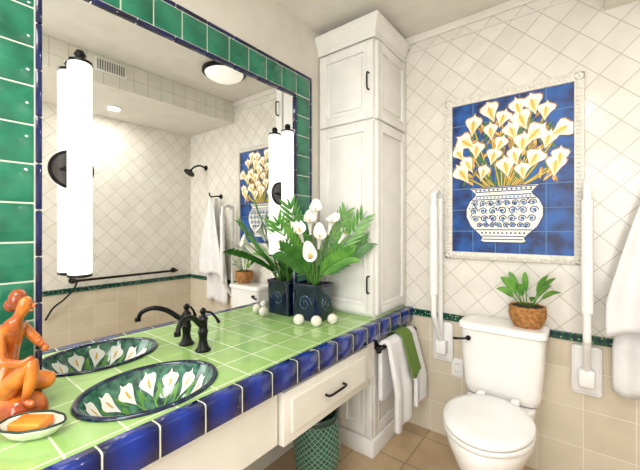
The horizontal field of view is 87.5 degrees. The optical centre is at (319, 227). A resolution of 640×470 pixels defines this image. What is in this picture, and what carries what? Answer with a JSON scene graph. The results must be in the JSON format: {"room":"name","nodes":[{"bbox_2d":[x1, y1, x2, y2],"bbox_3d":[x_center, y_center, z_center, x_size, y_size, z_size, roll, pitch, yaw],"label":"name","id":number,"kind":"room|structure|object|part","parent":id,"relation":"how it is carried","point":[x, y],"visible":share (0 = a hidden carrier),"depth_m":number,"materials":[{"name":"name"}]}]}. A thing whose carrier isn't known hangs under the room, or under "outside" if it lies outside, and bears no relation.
{"room":"bathroom","nodes":[
{"label":"bathroom","id":0,"kind":"room"},
{"bbox_2d":[171,0,338,469],"bbox_3d":[-0.795,0.015,1.316,0.100,2.650,3.500,0,0,38],"label":"wall","id":1,"kind":"structure","parent":0,"point":[266,25],"depth_m":1.93,"materials":[{"name":"paint"}]},
{"bbox_2d":[0,0,311,392],"bbox_3d":[-0.529,-0.212,1.559,0.021,1.505,1.530,0,0,38],"label":"wall mirror","id":2,"kind":"object","parent":1,"relation":"attached to","point":[189,116],"visible":0.74,"depth_m":1.34,"materials":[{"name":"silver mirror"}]},
{"bbox_2d":[48,49,93,278],"bbox_3d":[-0.818,-0.213,1.121,0.088,0.766,0.132,0,0,38],"label":"wall sconce","id":3,"kind":"object","parent":2,"relation":"attached to","point":[72,168],"visible":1,"depth_m":1.09,"materials":[{"name":"white glass"}]},
{"bbox_3d":[-0.851,-0.200,1.147,0.004,0.116,0.116,0,0,38],"label":"plate","id":4,"kind":"part","parent":3,"relation":"part of","materials":[{"name":"brown metal"}]},
{"bbox_3d":[-0.807,-0.198,1.122,0.070,0.705,0.070,0,0,38],"label":"lamp shade","id":5,"kind":"part","parent":3,"relation":"part of","materials":[{"name":"white glass"}]},
{"bbox_2d":[272,124,293,251],"bbox_3d":[-0.198,-0.213,1.918,0.088,0.766,0.132,0,0,38],"label":"wall sconce","id":6,"kind":"object","parent":2,"relation":"attached to","point":[282,190],"visible":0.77,"depth_m":1.89,"materials":[{"name":"white glass"}]},
{"bbox_3d":[-0.231,-0.200,1.944,0.004,0.116,0.116,0,0,38],"label":"plate","id":7,"kind":"part","parent":6,"relation":"part of","materials":[{"name":"brown metal"}]},
{"bbox_3d":[-0.186,-0.198,1.919,0.070,0.705,0.070,0,0,38],"label":"lamp shade","id":8,"kind":"part","parent":6,"relation":"part of","materials":[{"name":"white glass"}]},
{"bbox_2d":[275,0,509,38],"bbox_3d":[0.152,-1.360,0.579,2.500,0.100,3.500,0,0,38],"label":"ceiling","id":9,"kind":"structure","parent":0,"point":[410,18],"depth_m":2.01,"materials":[{"name":"paint"}]},
{"bbox_2d":[263,417,535,469],"bbox_3d":[0.152,1.390,0.579,2.500,0.100,3.500,0,0,38],"label":"floor","id":10,"kind":"structure","parent":0,"point":[417,447],"depth_m":1.96,"materials":[{"name":"tile"}]},
{"bbox_2d":[293,408,340,469],"bbox_3d":[-0.015,1.147,1.748,0.248,0.386,0.248,0,0,38],"label":"waste bin","id":11,"kind":"object","parent":10,"relation":"on","point":[318,447],"visible":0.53,"depth_m":1.65,"materials":[{"name":"green wicker"}]},
{"bbox_2d":[339,324,404,458],"bbox_3d":[0.355,0.986,2.202,0.257,0.708,0.487,0,0,38],"label":"base cabinet","id":12,"kind":"object","parent":10,"relation":"on","point":[366,422],"visible":0.41,"depth_m":2.00,"materials":[{"name":"paint"}]},
{"bbox_2d":[0,305,412,469],"bbox_3d":[-0.303,0.583,1.471,0.486,0.092,2.450,0,0,38],"label":"countertop","id":13,"kind":"structure","parent":12,"relation":"on","point":[256,365],"depth_m":1.12,"materials":[{"name":"tile"}]},
{"bbox_2d":[0,289,55,420],"bbox_3d":[-0.857,0.357,0.963,0.132,0.365,0.137,0,0,-19],"label":"figurine","id":14,"kind":"object","parent":13,"relation":"on","point":[21,381],"visible":1,"depth_m":0.94,"materials":[{"name":"orange ceramic"}]},
{"bbox_2d":[0,410,66,441],"bbox_3d":[-0.748,0.521,0.872,0.166,0.038,0.106,0,0,1],"label":"soap dish","id":15,"kind":"object","parent":13,"relation":"on","point":[60,418],"visible":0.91,"depth_m":0.85,"materials":[{"name":"ceramic"}]},
{"bbox_2d":[7,414,53,430],"bbox_3d":[-0.754,0.509,0.872,0.084,0.022,0.052,0,0,1],"label":"soap bar","id":16,"kind":"object","parent":15,"relation":"in","point":[25,422],"visible":0.88,"depth_m":0.86,"materials":[{"name":"orange wax"}]},
{"bbox_2d":[70,360,217,421],"bbox_3d":[-0.571,0.606,1.139,0.368,0.151,0.458,0,0,38],"label":"sink","id":17,"kind":"object","parent":13,"relation":"in","point":[142,391],"visible":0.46,"depth_m":1.22,"materials":[{"name":"green ceramic"}]},
{"bbox_2d":[174,307,220,352],"bbox_3d":[-0.532,0.445,1.398,0.089,0.191,0.266,0,0,20],"label":"faucet","id":18,"kind":"object","parent":13,"relation":"on","point":[201,322],"visible":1,"depth_m":1.45,"materials":[{"name":"black metal"}]},
{"bbox_3d":[-0.530,0.396,1.369,0.026,0.092,0.219,0,0,8],"label":"spout","id":19,"kind":"part","parent":18,"relation":"part of","materials":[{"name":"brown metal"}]},
{"bbox_3d":[-0.487,0.390,1.485,0.090,0.079,0.028,0,0,-24],"label":"lever","id":20,"kind":"part","parent":18,"relation":"part of","materials":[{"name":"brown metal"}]},
{"bbox_2d":[141,342,373,469],"bbox_3d":[-0.283,0.747,1.145,0.099,0.230,1.960,0,0,38],"label":"drawer cabinet","id":21,"kind":"object","parent":13,"relation":"attached to","point":[240,441],"visible":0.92,"depth_m":1.31,"materials":[{"name":"paint"}]},
{"bbox_3d":[0.049,0.756,1.582,0.035,0.212,0.667,0,0,38],"label":"drawer","id":22,"kind":"part","parent":21,"relation":"part of","materials":[{"name":"paint"}]},
{"bbox_3d":[0.065,0.756,1.570,0.008,0.137,0.577,0,0,38],"label":"drawer panel","id":23,"kind":"part","parent":21,"relation":"part of","materials":[{"name":"paint"}]},
{"bbox_3d":[0.081,0.755,1.559,0.033,0.011,0.154,0,0,38],"label":"handle","id":24,"kind":"part","parent":21,"relation":"part of","materials":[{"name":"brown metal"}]},
{"bbox_2d":[293,314,303,324],"bbox_3d":[-0.118,0.510,1.860,0.060,0.060,0.060,0,0,38],"label":"decorative ball","id":25,"kind":"object","parent":13,"relation":"on","point":[298,319],"visible":1,"depth_m":1.84,"materials":[{"name":"stone"}]},
{"bbox_2d":[311,316,321,326],"bbox_3d":[-0.020,0.510,1.828,0.060,0.060,0.060,0,0,38],"label":"decorative ball","id":26,"kind":"object","parent":13,"relation":"on","point":[316,321],"visible":1,"depth_m":1.81,"materials":[{"name":"stone"}]},
{"bbox_2d":[264,195,377,321],"bbox_3d":[-0.018,0.178,1.837,0.455,0.724,0.620,0,0,38],"label":"potted flowers","id":27,"kind":"object","parent":13,"relation":"on","point":[312,296],"visible":1,"depth_m":1.92,"materials":[{"name":"plant"}]},
{"bbox_3d":[-0.140,0.176,1.844,0.090,0.332,0.328,0,0,38],"label":"calla flower","id":28,"kind":"part","parent":27,"relation":"part of","materials":[{"name":"white plant"}]},
{"bbox_3d":[-0.082,0.136,1.885,0.087,0.410,0.192,0,0,38],"label":"calla flower","id":29,"kind":"part","parent":27,"relation":"part of","materials":[{"name":"white plant"}]},
{"bbox_3d":[-0.060,0.114,1.956,0.086,0.453,0.086,0,0,38],"label":"calla flower","id":30,"kind":"part","parent":27,"relation":"part of","materials":[{"name":"white plant"}]},
{"bbox_3d":[-0.027,0.204,1.836,0.071,0.276,0.248,0,0,14],"label":"calla flower","id":31,"kind":"part","parent":27,"relation":"part of","materials":[{"name":"white plant"}]},
{"bbox_3d":[-0.041,0.433,2.009,0.202,0.213,0.168,0,0,38],"label":"pot","id":32,"kind":"part","parent":27,"relation":"part of","materials":[{"name":"ceramic"}]},
{"bbox_3d":[-0.025,0.081,1.970,0.080,0.518,0.084,0,0,38],"label":"calla flower","id":33,"kind":"part","parent":27,"relation":"part of","materials":[{"name":"white plant"}]},
{"bbox_3d":[0.003,0.154,1.913,0.075,0.374,0.107,0,0,10],"label":"calla flower","id":34,"kind":"part","parent":27,"relation":"part of","materials":[{"name":"white plant"}]},
{"bbox_3d":[0.061,0.122,1.988,0.146,0.438,0.081,0,0,-26],"label":"calla flower","id":35,"kind":"part","parent":27,"relation":"part of","materials":[{"name":"white plant"}]},
{"bbox_3d":[0.097,0.164,1.950,0.238,0.355,0.077,0,0,3],"label":"calla flower","id":36,"kind":"part","parent":27,"relation":"part of","materials":[{"name":"white plant"}]},
{"bbox_2d":[327,314,337,323],"bbox_3d":[0.070,0.511,1.878,0.058,0.058,0.058,0,0,38],"label":"decorative ball","id":37,"kind":"object","parent":13,"relation":"on","point":[332,318],"visible":1,"depth_m":1.86,"materials":[{"name":"stone"}]},
{"bbox_2d":[315,10,409,317],"bbox_3d":[0.295,-0.360,2.257,0.463,1.799,0.474,0,0,38],"label":"pantry cabinet","id":38,"kind":"object","parent":13,"relation":"on","point":[363,68],"visible":0.92,"depth_m":2.10,"materials":[{"name":"paint"}]},
{"bbox_3d":[0.160,-0.062,2.116,0.401,1.165,0.024,0,0,38],"label":"door","id":39,"kind":"part","parent":38,"relation":"part of","materials":[{"name":"paint"}]},
{"bbox_3d":[0.160,-0.895,2.116,0.401,0.470,0.024,0,0,38],"label":"door","id":40,"kind":"part","parent":38,"relation":"part of","materials":[{"name":"paint"}]},
{"bbox_3d":[0.290,-1.200,2.251,0.463,0.120,0.459,0,0,38],"label":"crown moulding","id":41,"kind":"part","parent":38,"relation":"part of","materials":[{"name":"paint"}]},
{"bbox_3d":[0.284,0.340,1.989,0.010,0.110,0.033,0,0,38],"label":"handle","id":42,"kind":"part","parent":38,"relation":"part of","materials":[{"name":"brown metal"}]},
{"bbox_3d":[0.284,-0.880,1.989,0.010,0.110,0.033,0,0,38],"label":"handle","id":43,"kind":"part","parent":38,"relation":"part of","materials":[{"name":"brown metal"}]},
{"bbox_3d":[0.463,-0.062,2.158,0.024,1.165,0.405,0,0,38],"label":"panel","id":44,"kind":"part","parent":38,"relation":"part of","materials":[{"name":"paint"}]},
{"bbox_3d":[0.463,-0.895,2.158,0.024,0.470,0.405,0,0,38],"label":"panel","id":45,"kind":"part","parent":38,"relation":"part of","materials":[{"name":"paint"}]},
{"bbox_3d":[0.214,0.935,2.024,0.233,0.590,0.024,0,0,38],"label":"panel","id":46,"kind":"part","parent":12,"relation":"part of","materials":[{"name":"paint"}]},
{"bbox_3d":[0.449,0.935,2.144,0.024,0.590,0.445,0,0,38],"label":"door","id":47,"kind":"part","parent":12,"relation":"part of","materials":[{"name":"paint"}]},
{"bbox_2d":[374,325,416,353],"bbox_3d":[0.463,0.685,2.077,0.083,0.052,0.537,0,0,38],"label":"towel bar","id":48,"kind":"object","parent":12,"relation":"attached to","point":[380,348],"visible":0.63,"depth_m":1.93,"materials":[{"name":"black metal"}]},
{"bbox_2d":[378,333,411,433],"bbox_3d":[0.448,0.903,1.977,0.130,0.517,0.202,0,0,38],"label":"hand towel","id":49,"kind":"object","parent":48,"relation":"hanging from","point":[394,373],"visible":0.97,"depth_m":1.95,"materials":[{"name":"white fabric"}]},
{"bbox_2d":[406,325,426,406],"bbox_3d":[0.581,0.874,2.131,0.150,0.457,0.158,0,0,38],"label":"hand towel","id":50,"kind":"object","parent":48,"relation":"hanging from","point":[420,383],"visible":0.33,"depth_m":2.12,"materials":[{"name":"white fabric"}]},
{"bbox_2d":[386,326,420,377],"bbox_3d":[0.519,0.759,2.060,0.179,0.266,0.130,0,0,38],"label":"washcloth","id":51,"kind":"object","parent":50,"relation":"on","point":[404,332],"visible":0.69,"depth_m":2.03,"materials":[{"name":"green fabric"}]},
{"bbox_2d":[443,314,549,469],"bbox_3d":[0.843,0.930,1.639,0.435,0.819,0.734,0,0,38],"label":"toilet","id":52,"kind":"object","parent":10,"relation":"on","point":[492,426],"visible":0.99,"depth_m":1.66,"materials":[{"name":"ceramic"}]},
{"bbox_3d":[0.784,0.607,1.847,0.093,0.031,0.028,0,0,15],"label":"flush lever","id":53,"kind":"part","parent":52,"relation":"part of","materials":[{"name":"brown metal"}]},
{"bbox_3d":[0.767,0.902,1.532,0.374,0.022,0.470,0,0,38],"label":"seat","id":54,"kind":"part","parent":52,"relation":"part of","materials":[{"name":"white plastic"}]},
{"bbox_3d":[0.776,0.875,1.544,0.376,0.031,0.501,0,0,38],"label":"lid","id":55,"kind":"part","parent":52,"relation":"part of","materials":[{"name":"white plastic"}]},
{"bbox_3d":[1.003,0.738,1.835,0.400,0.356,0.208,0,0,38],"label":"tank","id":56,"kind":"part","parent":52,"relation":"part of","materials":[{"name":"ceramic"}]},
{"bbox_3d":[1.002,0.540,1.834,0.424,0.038,0.230,0,0,38],"label":"tank lid","id":57,"kind":"part","parent":52,"relation":"part of","materials":[{"name":"ceramic"}]},
{"bbox_2d":[496,271,560,329],"bbox_3d":[1.098,0.380,1.763,0.290,0.283,0.195,0,0,38],"label":"potted plant","id":58,"kind":"object","parent":52,"relation":"on","point":[525,315],"visible":1,"depth_m":1.73,"materials":[{"name":"green plant"}]},
{"bbox_2d":[403,0,639,469],"bbox_3d":[1.196,0.015,1.920,2.300,2.650,0.100,0,0,38],"label":"wall","id":59,"kind":"structure","parent":0,"point":[575,431],"depth_m":1.81,"materials":[{"name":"tile"}]},
{"bbox_2d":[429,189,453,361],"bbox_3d":[0.736,0.304,2.078,0.124,1.092,0.214,0,0,38],"label":"grab bar","id":60,"kind":"object","parent":59,"relation":"attached to","point":[443,331],"visible":1,"depth_m":2.09,"materials":[{"name":"white plastic"}]},
{"bbox_3d":[0.726,0.255,2.065,0.032,0.993,0.170,0,0,38],"label":"folding arm","id":61,"kind":"part","parent":60,"relation":"part of","materials":[{"name":"white plastic"}]},
{"bbox_3d":[0.779,0.725,2.133,0.124,0.250,0.075,0,0,38],"label":"wall plate","id":62,"kind":"part","parent":60,"relation":"part of","materials":[{"name":"white plastic"}]},
{"bbox_2d":[451,358,462,377],"bbox_3d":[0.866,0.882,2.107,0.072,0.116,0.011,0,0,38],"label":"electrical outlet","id":63,"kind":"object","parent":59,"relation":"attached to","point":[456,364],"visible":0.97,"depth_m":2.10,"materials":[{"name":"white plastic"}]},
{"bbox_2d":[405,0,568,54],"bbox_3d":[0.837,-1.255,2.127,1.480,0.110,0.015,0,0,38],"label":"trim","id":64,"kind":"structure","parent":59,"relation":"attached to","point":[511,4],"depth_m":2.04,"materials":[{"name":"wood"}]},
{"bbox_2d":[413,308,612,346],"bbox_3d":[1.336,0.570,1.742,1.860,0.044,0.010,0,0,38],"label":"trim","id":65,"kind":"structure","parent":59,"relation":"attached to","point":[595,340],"depth_m":1.77,"materials":[{"name":"green tile"}]},
{"bbox_2d":[445,71,584,264],"bbox_3d":[1.080,-0.307,1.927,0.700,0.995,0.032,0,0,38],"label":"tile mural","id":66,"kind":"object","parent":59,"relation":"attached to","point":[515,156],"visible":0.98,"depth_m":1.89,"materials":[{"name":"tile"}]},
{"bbox_2d":[571,178,601,396],"bbox_3d":[1.306,0.304,1.635,0.124,1.092,0.214,0,0,38],"label":"grab bar","id":67,"kind":"object","parent":59,"relation":"attached to","point":[586,359],"visible":1,"depth_m":1.57,"materials":[{"name":"white plastic"}]},
{"bbox_3d":[1.348,0.725,1.690,0.124,0.250,0.075,0,0,38],"label":"wall plate","id":68,"kind":"part","parent":67,"relation":"part of","materials":[{"name":"white plastic"}]},
{"bbox_3d":[1.295,0.255,1.622,0.032,0.993,0.170,0,0,38],"label":"folding arm","id":69,"kind":"part","parent":67,"relation":"part of","materials":[{"name":"white plastic"}]},
{"bbox_3d":[1.551,-0.343,1.481,0.052,0.059,0.156,0,0,38],"label":"towel hook","id":70,"kind":"object","parent":59,"relation":"attached to","visible":0},
{"bbox_2d":[605,205,639,335],"bbox_3d":[1.492,0.085,1.435,0.404,0.830,0.049,0,0,38],"label":"bath towel","id":71,"kind":"object","parent":70,"relation":"hanging from","point":[623,299],"visible":1,"depth_m":1.52,"materials":[{"name":"white fabric"}]},
{"bbox_2d":[612,333,639,398],"bbox_3d":[1.555,0.240,1.487,0.383,1.120,0.055,0,0,38],"label":"bath towel","id":72,"kind":"object","parent":70,"relation":"hanging from","point":[625,347],"visible":0.48,"depth_m":1.56,"materials":[{"name":"white fabric"}]},
{"bbox_2d":[508,302,546,329],"bbox_3d":[1.100,0.465,1.773,0.176,0.113,0.176,0,0,38],"label":"basket","id":73,"kind":"object","parent":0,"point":[525,315],"depth_m":1.72,"materials":[{"name":"wicker"}]},
{"bbox_2d":[604,0,637,10],"bbox_3d":[0.705,-1.200,0.085,0.820,0.220,3.400,0,0,38],"label":"wall","id":74,"kind":"structure","parent":0,"point":[608,4],"depth_m":1.62,"materials":[{"name":"tile"}]}
]}

